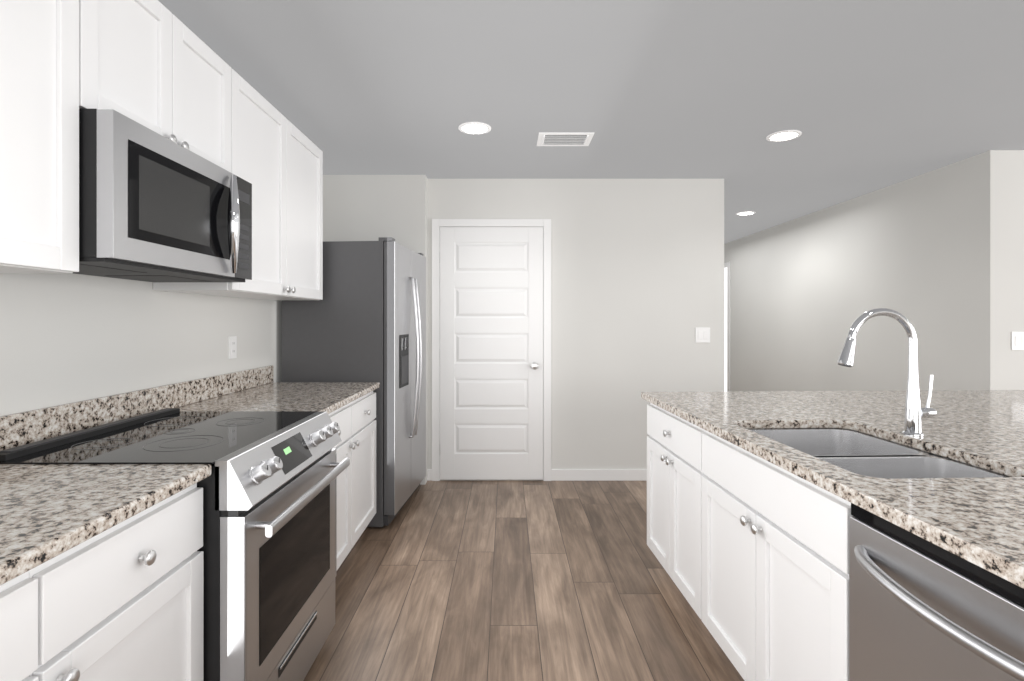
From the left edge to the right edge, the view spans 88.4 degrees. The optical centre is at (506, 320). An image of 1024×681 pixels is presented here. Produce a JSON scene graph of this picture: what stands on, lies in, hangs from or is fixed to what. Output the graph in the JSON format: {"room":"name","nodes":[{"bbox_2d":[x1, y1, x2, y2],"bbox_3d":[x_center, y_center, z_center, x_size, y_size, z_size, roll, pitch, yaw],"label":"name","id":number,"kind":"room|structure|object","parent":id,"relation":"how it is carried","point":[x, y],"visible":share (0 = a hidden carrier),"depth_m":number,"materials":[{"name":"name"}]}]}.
{"room":"kitchen","nodes":[
{"label":"kitchen","id":0,"kind":"room"},
{"bbox_2d":[0,273,281,415],"bbox_3d":[-1.510,0.070,0.710,0.120,2.440,7.420,0,0,0],"label":"wall","id":1,"kind":"structure","parent":0,"point":[66,338],"depth_m":1.94,"materials":[{"name":"paint"}]},
{"bbox_2d":[0,0,107,272],"bbox_3d":[-1.285,-0.581,0.914,0.324,0.912,1.070,0,0,0],"label":"upper cabinet","id":2,"kind":"object","parent":1,"relation":"attached to","point":[54,53],"depth_m":1.30,"materials":[{"name":"white wood"}]},
{"bbox_2d":[0,365,273,450],"bbox_3d":[-1.436,0.324,0.958,0.021,0.103,4.536,0,0,0],"label":"backsplash","id":3,"kind":"structure","parent":1,"relation":"attached to","point":[22,428],"depth_m":1.92,"materials":[{"name":"beige stone"}]},
{"bbox_2d":[108,0,235,174],"bbox_3d":[-1.285,-0.801,1.771,0.324,0.472,0.766,0,0,0],"label":"upper cabinet","id":4,"kind":"object","parent":1,"relation":"attached to","point":[157,66],"depth_m":1.75,"materials":[{"name":"white wood"}]},
{"bbox_2d":[73,109,251,281],"bbox_3d":[-1.212,-0.358,1.771,0.471,0.406,0.758,0,0,0],"label":"microwave","id":5,"kind":"object","parent":4,"relation":"attached to","point":[154,206],"visible":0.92,"depth_m":1.57,"materials":[{"name":"silver metal"}]},
{"bbox_2d":[228,336,236,358],"bbox_3d":[-1.445,0.140,2.780,0.008,0.116,0.072,0,0,0],"label":"electrical outlet plate","id":6,"kind":"object","parent":1,"relation":"attached to","point":[232,346],"visible":1,"depth_m":2.77,"materials":[{"name":"white plastic"}]},
{"bbox_2d":[153,72,322,299],"bbox_3d":[-1.285,-0.581,2.657,0.324,0.912,1.127,0,0,0],"label":"upper cabinet","id":7,"kind":"object","parent":1,"relation":"attached to","point":[283,167],"depth_m":2.61,"materials":[{"name":"white wood"}]},
{"bbox_2d":[323,175,427,484],"bbox_3d":[-1.045,0.070,4.285,0.810,2.440,0.270,0,0,0],"label":"wall","id":8,"kind":"structure","parent":0,"point":[366,207],"depth_m":4.15,"materials":[{"name":"paint"}]},
{"bbox_2d":[303,480,743,680],"bbox_3d":[2.775,1.320,3.000,8.690,0.060,12.240,0,0,0],"label":"floor","id":9,"kind":"structure","parent":0,"point":[491,580],"depth_m":2.46,"materials":[{"name":"brown wood"}]},
{"bbox_2d":[0,545,87,680],"bbox_3d":[-1.121,0.850,0.669,0.652,0.881,0.584,0,0,0],"label":"base cabinet","id":10,"kind":"object","parent":9,"relation":"on","point":[44,616],"depth_m":0.92,"materials":[{"name":"white wood"}]},
{"bbox_2d":[88,485,203,680],"bbox_3d":[-1.121,0.850,1.113,0.652,0.881,0.550,0,0,0],"label":"base cabinet","id":11,"kind":"object","parent":9,"relation":"on","point":[101,572],"depth_m":1.18,"materials":[{"name":"white wood"}]},
{"bbox_2d":[0,464,210,588],"bbox_3d":[-1.111,0.392,0.039,0.672,0.032,2.698,0,0,0],"label":"countertop","id":12,"kind":"structure","parent":11,"relation":"on","point":[48,512],"depth_m":1.11,"materials":[{"name":"beige stone"}]},
{"bbox_2d":[0,408,349,680],"bbox_3d":[-1.008,0.821,1.771,0.752,0.938,0.780,0,0,0],"label":"range","id":13,"kind":"object","parent":9,"relation":"on","point":[268,485],"visible":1,"depth_m":1.58,"materials":[{"name":"silver metal"}]},
{"bbox_2d":[328,393,375,569],"bbox_3d":[-1.121,0.850,2.686,0.652,0.881,1.063,0,0,0],"label":"base cabinet","id":14,"kind":"object","parent":9,"relation":"on","point":[356,485],"depth_m":2.79,"materials":[{"name":"white wood"}]},
{"bbox_2d":[180,381,379,412],"bbox_3d":[-1.111,0.392,2.689,0.672,0.032,1.072,0,0,0],"label":"countertop","id":15,"kind":"structure","parent":14,"relation":"on","point":[328,397],"depth_m":2.58,"materials":[{"name":"beige stone"}]},
{"bbox_2d":[282,237,425,526],"bbox_3d":[-0.985,0.387,3.693,0.793,1.807,0.838,0,0,5],"label":"refrigerator","id":16,"kind":"object","parent":9,"relation":"on","point":[364,320],"visible":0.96,"depth_m":3.28,"materials":[{"name":"silver metal"}]},
{"bbox_2d":[641,396,1023,680],"bbox_3d":[1.759,0.849,0.810,2.087,0.882,4.052,0,0,0],"label":"kitchen island","id":17,"kind":"object","parent":9,"relation":"on","point":[835,535],"depth_m":1.49,"materials":[{"name":"white wood"}]},
{"bbox_2d":[641,390,1023,607],"bbox_3d":[1.907,0.413,0.815,2.392,0.074,4.122,0,0,0],"label":"island countertop","id":18,"kind":"structure","parent":17,"relation":"on","point":[974,525],"depth_m":1.45,"materials":[{"name":"beige stone"}]},
{"bbox_2d":[837,308,940,435],"bbox_3d":[1.249,0.167,1.737,0.323,0.417,0.061,0,0,0],"label":"faucet","id":19,"kind":"object","parent":18,"relation":"on","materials":[{"name":"silver metal"}]},
{"bbox_2d":[849,498,1023,680],"bbox_3d":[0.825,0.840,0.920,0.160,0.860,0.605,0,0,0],"label":"dishwasher","id":20,"kind":"object","parent":17,"relation":"in","point":[922,608],"depth_m":1.01,"materials":[{"name":"silver metal"}]},
{"bbox_2d":[428,179,723,479],"bbox_3d":[0.560,0.070,4.340,2.400,2.440,0.160,0,0,0],"label":"wall","id":21,"kind":"structure","parent":0,"point":[637,282],"depth_m":4.26,"materials":[{"name":"paint"}]},
{"bbox_2d":[432,219,550,480],"bbox_3d":[-0.122,0.234,4.250,0.962,2.111,0.019,0,0,0],"label":"door frame","id":22,"kind":"structure","parent":21,"relation":"attached to","point":[437,224],"depth_m":4.24,"materials":[{"name":"white wood"}]},
{"bbox_2d":[440,227,542,478],"bbox_3d":[-0.124,0.262,4.216,0.834,2.033,0.084,0,0,0],"label":"pantry door","id":23,"kind":"structure","parent":21,"relation":"in","point":[491,352],"depth_m":4.24,"materials":[{"name":"white wood"}]},
{"bbox_2d":[551,469,646,480],"bbox_3d":[1.059,1.244,4.255,1.401,0.092,0.016,0,0,0],"label":"baseboard","id":24,"kind":"structure","parent":21,"relation":"attached to","point":[598,474],"depth_m":4.25,"materials":[{"name":"white wood"}]},
{"bbox_2d":[695,328,709,342],"bbox_3d":[1.585,0.115,4.255,0.118,0.122,0.009,0,0,0],"label":"switch plate","id":25,"kind":"object","parent":21,"relation":"attached to","point":[702,335],"visible":1,"depth_m":4.25,"materials":[{"name":"white plastic"}]},
{"bbox_2d":[158,0,1023,243],"bbox_3d":[2.775,-1.180,3.000,8.690,0.060,12.240,0,0,0],"label":"ceiling","id":26,"kind":"structure","parent":0,"point":[864,97],"depth_m":2.57,"materials":[{"name":"paint"}]},
{"bbox_2d":[458,122,490,134],"bbox_3d":[-0.190,-1.145,3.140,0.196,0.008,0.196,0,0,0],"label":"recessed light","id":27,"kind":"object","parent":26,"relation":"in","point":[475,128],"visible":1,"depth_m":3.13,"materials":[{"name":"white plastic"}]},
{"bbox_2d":[537,132,593,145],"bbox_3d":[0.366,-1.141,3.330,0.340,0.017,0.235,0,0,0],"label":"ceiling vent","id":28,"kind":"object","parent":26,"relation":"in","point":[564,138],"visible":1,"depth_m":3.30,"materials":[{"name":"grey metal"}]},
{"bbox_2d":[736,211,755,214],"bbox_3d":[2.550,-1.145,5.620,0.196,0.008,0.196,0,0,0],"label":"recessed light","id":29,"kind":"object","parent":26,"relation":"in","point":[746,213],"visible":1,"depth_m":5.61,"materials":[{"name":"white plastic"}]},
{"bbox_2d":[766,130,801,141],"bbox_3d":[1.720,-1.145,3.270,0.196,0.008,0.196,0,0,0],"label":"recessed light","id":30,"kind":"object","parent":26,"relation":"in","point":[785,135],"visible":1,"depth_m":3.25,"materials":[{"name":"white plastic"}]},
{"bbox_2d":[724,156,973,390],"bbox_3d":[3.320,0.070,6.335,0.120,2.440,5.330,0,0,0],"label":"wall","id":31,"kind":"structure","parent":0,"point":[807,291],"depth_m":4.81,"materials":[{"name":"paint"}]},
{"bbox_2d":[724,262,729,390],"bbox_3d":[3.252,0.215,8.175,0.014,2.150,0.990,0,0,0],"label":"door frame","id":32,"kind":"structure","parent":31,"relation":"in","point":[725,329],"depth_m":7.74,"materials":[{"name":"white wood"}]},
{"bbox_2d":[974,150,1023,389],"bbox_3d":[5.130,0.070,3.610,3.740,2.440,0.120,0,0,0],"label":"wall","id":33,"kind":"structure","parent":0,"point":[998,250],"depth_m":3.55,"materials":[{"name":"paint"}]},
{"bbox_2d":[1011,332,1023,349],"bbox_3d":[3.460,0.135,3.545,0.118,0.122,0.009,0,0,0],"label":"switch plate","id":34,"kind":"object","parent":33,"relation":"attached to","point":[1017,340],"visible":1,"depth_m":3.54,"materials":[{"name":"white plastic"}]}
]}

